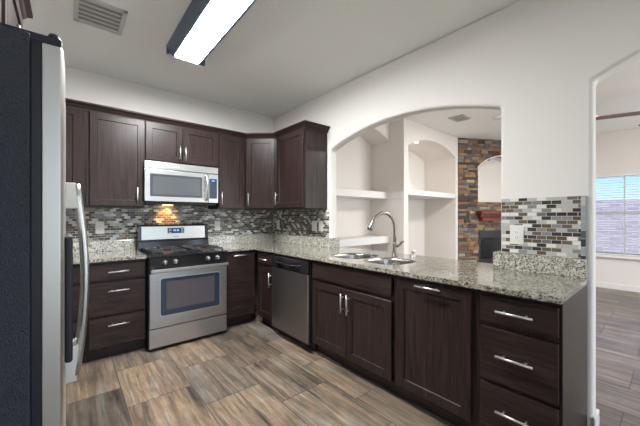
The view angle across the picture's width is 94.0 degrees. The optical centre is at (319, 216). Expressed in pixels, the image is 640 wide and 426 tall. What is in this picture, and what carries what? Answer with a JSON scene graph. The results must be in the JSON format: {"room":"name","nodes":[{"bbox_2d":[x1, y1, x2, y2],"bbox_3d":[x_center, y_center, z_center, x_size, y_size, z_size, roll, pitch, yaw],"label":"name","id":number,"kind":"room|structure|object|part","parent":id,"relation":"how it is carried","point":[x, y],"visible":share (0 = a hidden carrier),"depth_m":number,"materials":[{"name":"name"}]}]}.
{"room":"kitchen","nodes":[
{"label":"kitchen","id":0,"kind":"room"},
{"bbox_2d":[65,66,273,304],"bbox_3d":[-1.980,-0.102,3.496,3.489,2.775,0.120,0,0,-40],"label":"wall","id":1,"kind":"structure","parent":0,"point":[81,85],"depth_m":3.51,"materials":[{"name":"white paint"}]},
{"bbox_2d":[66,107,85,206],"bbox_3d":[-2.537,-0.548,2.714,0.628,0.914,0.345,0,0,-40],"label":"upper cabinet","id":2,"kind":"object","parent":1,"relation":"attached to","point":[75,118],"visible":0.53,"depth_m":2.74,"materials":[{"name":"brown wood"}]},
{"bbox_3d":[-2.407,-0.546,2.611,0.495,0.881,0.020,0,0,-40],"label":"door","id":3,"kind":"part","parent":2,"relation":"part of","materials":[{"name":"brown wood"}]},
{"bbox_2d":[86,111,144,207],"bbox_3d":[-2.098,-0.548,3.059,0.484,0.914,0.384,0,0,-40],"label":"upper cabinet","id":4,"kind":"object","parent":1,"relation":"attached to","point":[115,145],"visible":0.9,"depth_m":2.94,"materials":[{"name":"brown wood"}]},
{"bbox_2d":[66,207,272,241],"bbox_3d":[-1.927,0.085,3.454,3.217,0.349,0.010,0,0,-40],"label":"backsplash","id":5,"kind":"structure","parent":1,"relation":"attached to","point":[119,223],"depth_m":3.52,"materials":[{"name":"tile"}]},
{"bbox_2d":[95,222,103,233],"bbox_3d":[-2.303,0.120,3.123,0.075,0.125,0.009,0,0,-40],"label":"outlet plate","id":6,"kind":"object","parent":5,"relation":"attached to","point":[99,226],"visible":1,"depth_m":3.12,"materials":[{"name":"white plastic"}]},
{"bbox_2d":[215,221,219,230],"bbox_3d":[-1.350,0.125,3.929,0.075,0.125,0.010,0,0,-40],"label":"switch plate","id":7,"kind":"object","parent":5,"relation":"attached to","point":[217,223],"visible":1,"depth_m":3.92,"materials":[{"name":"white plastic"}]},
{"bbox_2d":[145,205,206,208],"bbox_3d":[-1.754,-0.133,3.601,0.770,0.085,0.009,0,0,-40],"label":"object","id":8,"kind":"structure","parent":1,"relation":"attached to","point":[146,206],"depth_m":3.60,"materials":[{"name":"tile"}]},
{"bbox_2d":[145,121,217,167],"bbox_3d":[-1.619,-0.793,3.464,0.768,0.424,0.384,0,0,-40],"label":"upper cabinet","id":9,"kind":"object","parent":1,"relation":"attached to","point":[163,143],"visible":0.82,"depth_m":3.31,"materials":[{"name":"brown wood"}]},
{"bbox_3d":[-1.680,-0.790,3.226,0.355,0.394,0.020,0,0,-40],"label":"door","id":10,"kind":"part","parent":9,"relation":"part of","materials":[{"name":"brown wood"}]},
{"bbox_2d":[144,160,217,205],"bbox_3d":[-1.606,-0.349,3.422,0.770,0.447,0.444,0,0,-40],"label":"microwave","id":11,"kind":"object","parent":9,"relation":"attached to","point":[165,183],"visible":0.97,"depth_m":3.27,"materials":[{"name":"silver metal"}]},
{"bbox_3d":[-1.554,-0.324,3.267,0.650,0.338,0.024,0,0,-40],"label":"door","id":12,"kind":"part","parent":11,"relation":"part of","materials":[{"name":"silver metal"}]},
{"bbox_3d":[-1.300,-0.327,3.431,0.023,0.308,0.061,0,0,-40],"label":"handle","id":13,"kind":"part","parent":11,"relation":"part of","materials":[{"name":"silver metal"}]},
{"bbox_3d":[-1.259,-0.324,3.516,0.118,0.338,0.024,0,0,-40],"label":"control panel","id":14,"kind":"part","parent":11,"relation":"part of","materials":[{"name":"silver metal"}]},
{"bbox_3d":[-1.388,-0.790,3.472,0.397,0.394,0.020,0,0,-40],"label":"door","id":15,"kind":"part","parent":9,"relation":"part of","materials":[{"name":"brown wood"}]},
{"bbox_2d":[208,135,245,209],"bbox_3d":[-1.184,-0.548,3.832,0.366,0.914,0.384,0,0,-40],"label":"upper cabinet","id":16,"kind":"object","parent":1,"relation":"attached to","point":[231,167],"visible":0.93,"depth_m":3.71,"materials":[{"name":"brown wood"}]},
{"bbox_3d":[-1.100,-0.545,3.716,0.324,0.884,0.020,0,0,-40],"label":"door","id":17,"kind":"part","parent":16,"relation":"part of","materials":[{"name":"brown wood"}]},
{"bbox_2d":[237,139,296,209],"bbox_3d":[-0.741,-0.548,4.062,0.618,0.914,0.607,0,0,-40],"label":"upper cabinet","id":18,"kind":"object","parent":1,"relation":"attached to","point":[260,153],"visible":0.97,"depth_m":3.82,"materials":[{"name":"brown wood"}]},
{"bbox_3d":[-0.757,-0.545,3.825,0.360,0.884,0.020,0,0,5],"label":"door","id":19,"kind":"part","parent":18,"relation":"part of","materials":[{"name":"brown wood"}]},
{"bbox_2d":[23,0,639,139],"bbox_3d":[2.262,-1.550,2.436,8.600,0.120,7.400,0,0,-40],"label":"ceiling","id":20,"kind":"structure","parent":0,"point":[280,56],"depth_m":2.65,"materials":[{"name":"white paint"}]},
{"bbox_2d":[73,0,127,35],"bbox_3d":[-1.629,-1.484,2.211,0.303,0.012,0.360,0,0,-40],"label":"ceiling vent","id":21,"kind":"object","parent":20,"relation":"in","point":[95,13],"visible":1,"depth_m":2.21,"materials":[{"name":"white metal"}]},
{"bbox_2d":[166,0,256,65],"bbox_3d":[-0.807,-1.446,2.225,0.330,0.086,1.254,0,0,-40],"label":"ceiling light","id":22,"kind":"object","parent":20,"relation":"attached to","point":[204,24],"visible":1,"depth_m":2.23,"materials":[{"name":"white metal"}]},
{"bbox_2d":[448,114,470,121],"bbox_3d":[2.118,-1.484,4.527,0.280,0.012,0.220,0,0,-40],"label":"ceiling vent","id":23,"kind":"object","parent":20,"relation":"in","point":[462,117],"visible":1,"depth_m":4.52,"materials":[{"name":"white metal"}]},
{"bbox_2d":[492,115,500,119],"bbox_3d":[2.668,-1.473,4.481,0.140,0.032,0.140,0,0,-40],"label":"smoke detector","id":24,"kind":"object","parent":20,"relation":"attached to","point":[494,117],"visible":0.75,"depth_m":4.45,"materials":[{"name":"white paint"}]},
{"bbox_2d":[596,111,639,125],"bbox_3d":[3.877,-1.307,3.251,1.033,0.364,1.033,0,0,-17],"label":"ceiling fan","id":25,"kind":"object","parent":20,"relation":"hanging from","point":[609,116],"visible":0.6,"depth_m":3.46,"materials":[{"name":"brown paint"}]},
{"bbox_3d":[3.502,-1.170,3.449,0.510,0.008,0.140,0,-4,28],"label":"blade","id":26,"kind":"part","parent":25,"relation":"part of","materials":[{"name":"brown wood"}]},
{"bbox_2d":[66,287,639,425],"bbox_3d":[2.224,1.335,2.403,8.500,0.100,7.400,0,0,-40],"label":"floor","id":27,"kind":"structure","parent":0,"point":[251,373],"depth_m":2.25,"materials":[{"name":"brown wood"}]},
{"bbox_2d":[0,23,88,425],"bbox_3d":[-1.288,0.385,0.947,0.875,1.801,0.910,0,0,-40],"label":"refrigerator","id":28,"kind":"object","parent":27,"relation":"on","point":[39,352],"visible":1,"depth_m":0.81,"materials":[{"name":"grey metal"}]},
{"bbox_3d":[-0.867,0.361,0.979,0.048,1.667,0.409,0,0,-40],"label":"door","id":29,"kind":"part","parent":28,"relation":"part of","materials":[{"name":"silver metal"}]},
{"bbox_3d":[-0.759,-0.503,0.851,0.028,0.026,0.028,0,0,-40],"label":"hinge knob","id":30,"kind":"part","parent":28,"relation":"part of","materials":[{"name":"black plastic"}]},
{"bbox_3d":[-1.161,0.361,1.327,0.048,1.667,0.486,0,0,-40],"label":"door","id":31,"kind":"part","parent":28,"relation":"part of","materials":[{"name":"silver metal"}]},
{"bbox_3d":[-0.975,0.241,1.213,0.054,0.731,0.026,0,0,-40],"label":"handle","id":32,"kind":"part","parent":28,"relation":"part of","materials":[{"name":"silver metal"}]},
{"bbox_3d":[-0.923,0.241,1.151,0.054,0.731,0.026,0,0,-40],"label":"handle","id":33,"kind":"part","parent":28,"relation":"part of","materials":[{"name":"silver metal"}]},
{"bbox_2d":[73,264,85,362],"bbox_3d":[-2.369,0.844,2.640,0.450,0.882,0.669,0,0,-40],"label":"base cabinet","id":34,"kind":"object","parent":27,"relation":"on","point":[76,267],"visible":0.06,"depth_m":2.52,"materials":[{"name":"brown wood"}]},
{"bbox_3d":[-2.180,0.737,2.425,0.427,0.280,0.020,0,0,-40],"label":"drawer","id":35,"kind":"part","parent":34,"relation":"part of","materials":[{"name":"brown wood"}]},
{"bbox_3d":[-2.180,0.497,2.425,0.427,0.140,0.020,0,0,-40],"label":"drawer","id":36,"kind":"part","parent":34,"relation":"part of","materials":[{"name":"brown wood"}]},
{"bbox_3d":[-2.180,1.030,2.425,0.427,0.259,0.020,0,0,-40],"label":"drawer","id":37,"kind":"part","parent":34,"relation":"part of","materials":[{"name":"brown wood"}]},
{"bbox_2d":[86,259,145,361],"bbox_3d":[-2.023,0.844,2.932,0.451,0.882,0.669,0,0,-40],"label":"base cabinet","id":38,"kind":"object","parent":27,"relation":"on","point":[116,320],"visible":0.88,"depth_m":2.70,"materials":[{"name":"brown wood"}]},
{"bbox_2d":[73,240,146,263],"bbox_3d":[-2.400,0.331,2.627,1.421,0.141,0.661,0,0,-40],"label":"countertop","id":39,"kind":"structure","parent":38,"relation":"on","point":[114,250],"depth_m":3.04,"materials":[{"name":"stone"}]},
{"bbox_3d":[-1.835,1.030,2.717,0.428,0.259,0.020,0,0,-40],"label":"drawer","id":40,"kind":"part","parent":38,"relation":"part of","materials":[{"name":"brown wood"}]},
{"bbox_3d":[-1.835,0.737,2.717,0.428,0.280,0.020,0,0,-40],"label":"drawer","id":41,"kind":"part","parent":38,"relation":"part of","materials":[{"name":"brown wood"}]},
{"bbox_3d":[-1.835,0.497,2.717,0.428,0.140,0.020,0,0,-40],"label":"drawer","id":42,"kind":"part","parent":38,"relation":"part of","materials":[{"name":"brown wood"}]},
{"bbox_3d":[-1.816,0.971,2.695,0.160,0.012,0.040,0,0,-40],"label":"handle","id":43,"kind":"part","parent":38,"relation":"part of","materials":[{"name":"silver metal"}]},
{"bbox_3d":[-1.816,0.667,2.695,0.160,0.012,0.040,0,0,-40],"label":"handle","id":44,"kind":"part","parent":38,"relation":"part of","materials":[{"name":"silver metal"}]},
{"bbox_3d":[-1.816,0.498,2.695,0.160,0.012,0.040,0,0,-40],"label":"handle","id":45,"kind":"part","parent":38,"relation":"part of","materials":[{"name":"silver metal"}]},
{"bbox_2d":[136,224,228,349],"bbox_3d":[-1.517,0.681,3.279,0.758,1.168,0.760,0,0,-40],"label":"range","id":46,"kind":"object","parent":27,"relation":"on","point":[186,276],"visible":0.98,"depth_m":3.06,"materials":[{"name":"silver metal"}]},
{"bbox_2d":[139,247,227,257],"bbox_3d":[-1.479,0.383,3.233,0.758,0.020,0.576,0,0,-40],"label":"cooktop","id":47,"kind":"object","parent":46,"relation":"in","point":[188,253],"depth_m":3.07,"materials":[{"name":"black metal"}]},
{"bbox_3d":[-1.315,0.803,3.039,0.750,0.520,0.028,0,0,-40],"label":"oven door","id":48,"kind":"part","parent":46,"relation":"part of","materials":[{"name":"silver metal"}]},
{"bbox_3d":[-1.317,1.161,3.042,0.750,0.177,0.020,0,0,-40],"label":"drawer","id":49,"kind":"part","parent":46,"relation":"part of","materials":[{"name":"silver metal"}]},
{"bbox_3d":[-1.313,0.443,3.037,0.750,0.100,0.052,0,0,-40],"label":"control panel","id":50,"kind":"part","parent":46,"relation":"part of","materials":[{"name":"black metal"}]},
{"bbox_3d":[-1.291,0.516,3.011,0.746,0.034,0.060,0,0,-40],"label":"handle","id":51,"kind":"part","parent":46,"relation":"part of","materials":[{"name":"silver metal"}]},
{"bbox_3d":[-1.301,0.776,3.030,0.584,0.368,0.003,0,0,-40],"label":"window trim","id":52,"kind":"part","parent":46,"relation":"part of","materials":[{"name":"silver metal"}]},
{"bbox_2d":[226,250,254,326],"bbox_3d":[-1.116,0.844,3.699,0.386,0.882,0.669,0,0,-40],"label":"base cabinet","id":53,"kind":"object","parent":27,"relation":"on","point":[241,267],"visible":0.63,"depth_m":3.48,"materials":[{"name":"brown wood"}]},
{"bbox_2d":[258,250,277,329],"bbox_3d":[-0.409,0.844,3.624,0.669,0.882,0.385,0,0,-40],"label":"base cabinet","id":54,"kind":"object","parent":27,"relation":"on","point":[265,266],"visible":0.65,"depth_m":3.44,"materials":[{"name":"brown wood"}]},
{"bbox_3d":[-0.622,0.870,3.434,0.020,0.580,0.342,0,0,-40],"label":"door","id":55,"kind":"part","parent":54,"relation":"part of","materials":[{"name":"brown wood"}]},
{"bbox_3d":[-0.622,0.488,3.434,0.020,0.123,0.342,0,0,-40],"label":"drawer","id":56,"kind":"part","parent":54,"relation":"part of","materials":[{"name":"brown wood"}]},
{"bbox_2d":[272,253,317,351],"bbox_3d":[-0.094,0.846,3.210,0.662,0.878,0.648,0,0,-40],"label":"dishwasher","id":57,"kind":"object","parent":27,"relation":"on","point":[291,276],"visible":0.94,"depth_m":2.96,"materials":[{"name":"silver metal"}]},
{"bbox_3d":[-0.335,0.485,3.014,0.039,0.035,0.448,0,0,-40],"label":"handle","id":58,"kind":"part","parent":57,"relation":"part of","materials":[{"name":"black"}]},
{"bbox_3d":[-0.310,0.874,3.027,0.028,0.647,0.644,0,0,-40],"label":"door panel","id":59,"kind":"part","parent":57,"relation":"part of","materials":[{"name":"silver metal"}]},
{"bbox_2d":[312,260,401,395],"bbox_3d":[0.439,0.844,2.620,0.669,0.882,0.935,0,0,-40],"label":"base cabinet","id":60,"kind":"object","parent":27,"relation":"on","point":[354,309],"visible":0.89,"depth_m":2.36,"materials":[{"name":"brown wood"}]},
{"bbox_3d":[0.079,0.878,2.605,0.020,0.563,0.438,0,0,-40],"label":"door","id":61,"kind":"part","parent":60,"relation":"part of","materials":[{"name":"brown wood"}]},
{"bbox_3d":[0.220,0.712,2.392,0.040,0.160,0.012,0,0,-40],"label":"handle","id":62,"kind":"part","parent":60,"relation":"part of","materials":[{"name":"silver metal"}]},
{"bbox_3d":[0.222,0.497,2.436,0.020,0.140,0.881,0,0,-40],"label":"panel","id":63,"kind":"part","parent":60,"relation":"part of","materials":[{"name":"brown wood"}]},
{"bbox_3d":[0.364,0.878,2.267,0.020,0.563,0.438,0,0,-40],"label":"door","id":64,"kind":"part","parent":60,"relation":"part of","materials":[{"name":"brown wood"}]},
{"bbox_2d":[208,234,587,304],"bbox_3d":[0.120,0.329,2.859,1.195,0.144,3.560,0,0,-40],"label":"countertop","id":65,"kind":"structure","parent":60,"relation":"on","point":[550,279],"depth_m":2.04,"materials":[{"name":"stone"}]},
{"bbox_2d":[331,253,416,284],"bbox_3d":[0.453,0.471,2.648,0.420,0.195,0.790,0,0,-40],"label":"sink","id":66,"kind":"object","parent":65,"relation":"in","point":[386,261],"visible":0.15,"depth_m":2.68,"materials":[{"name":"silver metal"}]},
{"bbox_3d":[0.324,0.471,2.801,0.420,0.195,0.390,0,0,-40],"label":"bowl","id":67,"kind":"part","parent":66,"relation":"part of","materials":[{"name":"silver metal"}]},
{"bbox_3d":[0.582,0.457,2.479,0.400,0.165,0.365,0,0,-40],"label":"bowl","id":68,"kind":"part","parent":66,"relation":"part of","materials":[{"name":"silver metal"}]},
{"bbox_2d":[367,211,404,255],"bbox_3d":[0.577,0.163,2.699,0.364,0.414,0.152,0,0,-15],"label":"faucet","id":69,"kind":"object","parent":65,"relation":"on","point":[372,223],"visible":1,"depth_m":2.74,"materials":[{"name":"grey metal"}]},
{"bbox_2d":[396,275,476,425],"bbox_3d":[0.916,0.844,2.056,0.669,0.882,0.540,0,0,-40],"label":"base cabinet","id":70,"kind":"object","parent":27,"relation":"on","point":[436,323],"visible":0.72,"depth_m":1.83,"materials":[{"name":"brown wood"}]},
{"bbox_3d":[0.671,0.447,1.859,0.040,0.012,0.170,0,0,-40],"label":"handle","id":71,"kind":"part","parent":70,"relation":"part of","materials":[{"name":"silver metal"}]},
{"bbox_2d":[458,138,500,263],"bbox_3d":[3.556,-0.102,5.934,1.930,2.775,0.500,0,0,-10],"label":"fireplace","id":72,"kind":"object","parent":27,"relation":"on","point":[479,160],"visible":0.35,"depth_m":5.74,"materials":[{"name":"brown"}]},
{"bbox_3d":[3.568,0.596,5.868,1.064,0.655,0.055,0,0,-10],"label":"firebox frame","id":73,"kind":"part","parent":72,"relation":"part of","materials":[{"name":"black metal"}]},
{"bbox_3d":[3.568,0.625,5.869,0.970,0.400,0.006,0,0,-10],"label":"firebox glass","id":74,"kind":"part","parent":72,"relation":"part of","materials":[{"name":"black glass"}]},
{"bbox_2d":[477,285,586,425],"bbox_3d":[1.213,0.844,1.705,0.669,0.882,0.378,0,0,-40],"label":"base cabinet","id":75,"kind":"object","parent":27,"relation":"on","point":[532,354],"visible":0.92,"depth_m":1.51,"materials":[{"name":"brown wood"}]},
{"bbox_3d":[0.974,1.017,1.500,0.040,0.012,0.165,0,0,-40],"label":"handle","id":76,"kind":"part","parent":75,"relation":"part of","materials":[{"name":"silver metal"}]},
{"bbox_3d":[0.974,0.729,1.500,0.040,0.012,0.165,0,0,-40],"label":"handle","id":77,"kind":"part","parent":75,"relation":"part of","materials":[{"name":"silver metal"}]},
{"bbox_3d":[0.974,0.496,1.500,0.040,0.012,0.165,0,0,-40],"label":"handle","id":78,"kind":"part","parent":75,"relation":"part of","materials":[{"name":"silver metal"}]},
{"bbox_3d":[0.999,1.030,1.516,0.020,0.259,0.343,0,0,-40],"label":"drawer","id":79,"kind":"part","parent":75,"relation":"part of","materials":[{"name":"brown wood"}]},
{"bbox_3d":[0.999,0.737,1.516,0.020,0.280,0.343,0,0,-40],"label":"drawer","id":80,"kind":"part","parent":75,"relation":"part of","materials":[{"name":"brown wood"}]},
{"bbox_3d":[0.999,0.497,1.516,0.020,0.140,0.343,0,0,-40],"label":"drawer","id":81,"kind":"part","parent":75,"relation":"part of","materials":[{"name":"brown wood"}]},
{"bbox_2d":[336,118,457,259],"bbox_3d":[1.260,-0.102,5.006,3.411,2.775,0.740,0,0,-40],"label":"wall","id":82,"kind":"structure","parent":0,"point":[386,157],"depth_m":4.94,"materials":[{"name":"white paint"}]},
{"bbox_2d":[336,235,389,246],"bbox_3d":[0.473,0.367,4.444,1.336,0.105,0.378,0,0,-40],"label":"niche shelf","id":83,"kind":"object","parent":82,"relation":"attached to","point":[347,241],"visible":0.56,"depth_m":4.40,"materials":[{"name":"white paint"}]},
{"bbox_2d":[336,188,402,199],"bbox_3d":[0.550,-0.332,4.353,1.336,0.103,0.618,0,0,-40],"label":"niche shelf","id":84,"kind":"object","parent":82,"relation":"attached to","point":[340,192],"visible":0.73,"depth_m":4.46,"materials":[{"name":"white paint"}]},
{"bbox_2d":[408,189,454,199],"bbox_3d":[1.749,-0.378,5.356,1.551,0.085,0.633,0,0,-40],"label":"niche shelf","id":85,"kind":"object","parent":82,"relation":"attached to","point":[412,194],"visible":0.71,"depth_m":5.15,"materials":[{"name":"white paint"}]},
{"bbox_2d":[274,0,639,425],"bbox_3d":[1.601,-0.102,1.869,0.120,2.775,6.988,0,0,-40],"label":"wall","id":86,"kind":"structure","parent":0,"point":[540,63],"depth_m":2.02,"materials":[{"name":"white paint"}]},
{"bbox_2d":[275,128,326,208],"bbox_3d":[-0.259,-0.548,3.672,0.385,0.914,0.613,0,0,-40],"label":"upper cabinet","id":87,"kind":"object","parent":86,"relation":"attached to","point":[301,155],"visible":1,"depth_m":3.49,"materials":[{"name":"brown wood"}]},
{"bbox_2d":[65,98,329,139],"bbox_3d":[-1.389,-1.022,3.256,3.017,0.071,0.810,0,0,-20],"label":"crown molding","id":88,"kind":"structure","parent":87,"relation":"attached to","point":[71,103],"depth_m":3.33,"materials":[{"name":"brown wood"}]},
{"bbox_3d":[-0.366,-0.545,3.577,0.020,0.884,0.560,0,0,-40],"label":"door","id":89,"kind":"part","parent":87,"relation":"part of","materials":[{"name":"brown wood"}]},
{"bbox_2d":[273,209,328,237],"bbox_3d":[-0.296,0.085,4.011,0.010,0.349,1.244,0,0,-40],"label":"backsplash","id":90,"kind":"structure","parent":86,"relation":"attached to","point":[292,222],"depth_m":3.94,"materials":[{"name":"tile"}]},
{"bbox_2d":[312,221,316,230],"bbox_3d":[-0.072,0.122,3.730,0.010,0.125,0.095,0,0,-40],"label":"switch plate","id":91,"kind":"object","parent":90,"relation":"attached to","point":[314,223],"visible":1,"depth_m":3.72,"materials":[{"name":"white plastic"}]},
{"bbox_2d":[319,221,322,230],"bbox_3d":[0.009,0.122,3.635,0.010,0.125,0.080,0,0,-40],"label":"switch plate","id":92,"kind":"object","parent":90,"relation":"attached to","point":[320,222],"visible":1,"depth_m":3.63,"materials":[{"name":"white plastic"}]},
{"bbox_2d":[502,196,585,258],"bbox_3d":[1.441,0.067,1.954,0.013,0.378,0.452,0,0,-40],"label":"backsplash","id":93,"kind":"structure","parent":86,"relation":"attached to","point":[553,226],"depth_m":1.92,"materials":[{"name":"tile"}]},
{"bbox_2d":[510,225,523,244],"bbox_3d":[1.350,0.127,2.048,0.009,0.130,0.082,0,0,-40],"label":"outlet plate","id":94,"kind":"object","parent":93,"relation":"attached to","point":[516,231],"visible":1,"depth_m":2.04,"materials":[{"name":"white plastic"}]},
{"bbox_2d":[514,230,518,239],"bbox_3d":[1.348,0.127,2.047,0.003,0.068,0.033,0,0,-40],"label":"receptacle","id":95,"kind":"object","parent":94,"relation":"attached to","point":[516,232],"depth_m":2.05,"materials":[{"name":"white plastic"}]},
{"bbox_2d":[593,409,599,425],"bbox_3d":[0.923,1.238,2.674,0.142,0.095,2.308,0,0,-40],"label":"baseboard","id":96,"kind":"object","parent":86,"relation":"attached to","point":[596,419],"visible":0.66,"depth_m":1.78,"materials":[{"name":"white paint"}]},
{"bbox_2d":[596,128,639,286],"bbox_3d":[5.542,-0.102,4.946,0.150,2.775,6.600,0,0,-40],"label":"wall","id":97,"kind":"structure","parent":0,"point":[617,152],"depth_m":5.21,"materials":[{"name":"white paint"}]},
{"bbox_2d":[596,175,639,259],"bbox_3d":[5.278,-0.010,5.181,0.190,1.480,1.420,0,0,-40],"label":"window","id":98,"kind":"structure","parent":97,"relation":"in","point":[628,177],"depth_m":5.27,"materials":[{"name":"white paint"}]},
{"bbox_2d":[596,172,639,256],"bbox_3d":[5.279,-0.032,5.182,0.056,1.432,1.280,0,0,-40],"label":"window blind","id":99,"kind":"object","parent":98,"relation":"attached to","point":[631,173],"visible":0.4,"depth_m":5.23,"materials":[{"name":"white paint"}]},
{"bbox_3d":[5.278,0.673,5.181,0.040,0.020,1.270,0,0,-40],"label":"rail","id":100,"kind":"part","parent":99,"relation":"part of","materials":[{"name":"white paint"}]},
{"bbox_3d":[5.258,0.708,5.165,0.140,0.045,1.420,0,0,-40],"label":"sill","id":101,"kind":"part","parent":98,"relation":"part of","materials":[{"name":"white paint"}]},
{"bbox_2d":[596,282,639,292],"bbox_3d":[6.085,1.238,4.175,0.015,0.095,4.720,0,0,-40],"label":"baseboard","id":102,"kind":"structure","parent":97,"relation":"attached to","point":[598,284],"depth_m":5.21,"materials":[{"name":"white paint"}]},
{"bbox_3d":[-0.961,-0.103,-0.296,0.150,2.775,6.988,0,0,-40],"label":"wall","id":103,"kind":"structure","parent":0,"visible":0},
{"bbox_2d":[0,0,32,28],"bbox_3d":[-1.420,-0.801,0.944,0.684,0.513,1.085,0,0,-40],"label":"upper cabinet","id":104,"kind":"object","parent":103,"relation":"attached to","point":[12,12],"visible":0.19,"depth_m":1.32,"materials":[{"name":"brown wood"}]},
{"bbox_3d":[-1.018,-0.772,0.923,0.020,0.430,0.500,0,0,-40],"label":"door","id":105,"kind":"part","parent":104,"relation":"part of","materials":[{"name":"brown wood"}]},
{"bbox_3d":[-1.345,-0.772,1.309,0.020,0.430,0.500,0,0,-40],"label":"door","id":106,"kind":"part","parent":104,"relation":"part of","materials":[{"name":"brown wood"}]},
{"bbox_3d":[-1.423,-1.022,0.942,0.677,0.071,1.085,0,0,-40],"label":"crown","id":107,"kind":"part","parent":104,"relation":"part of","materials":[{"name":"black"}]}
]}

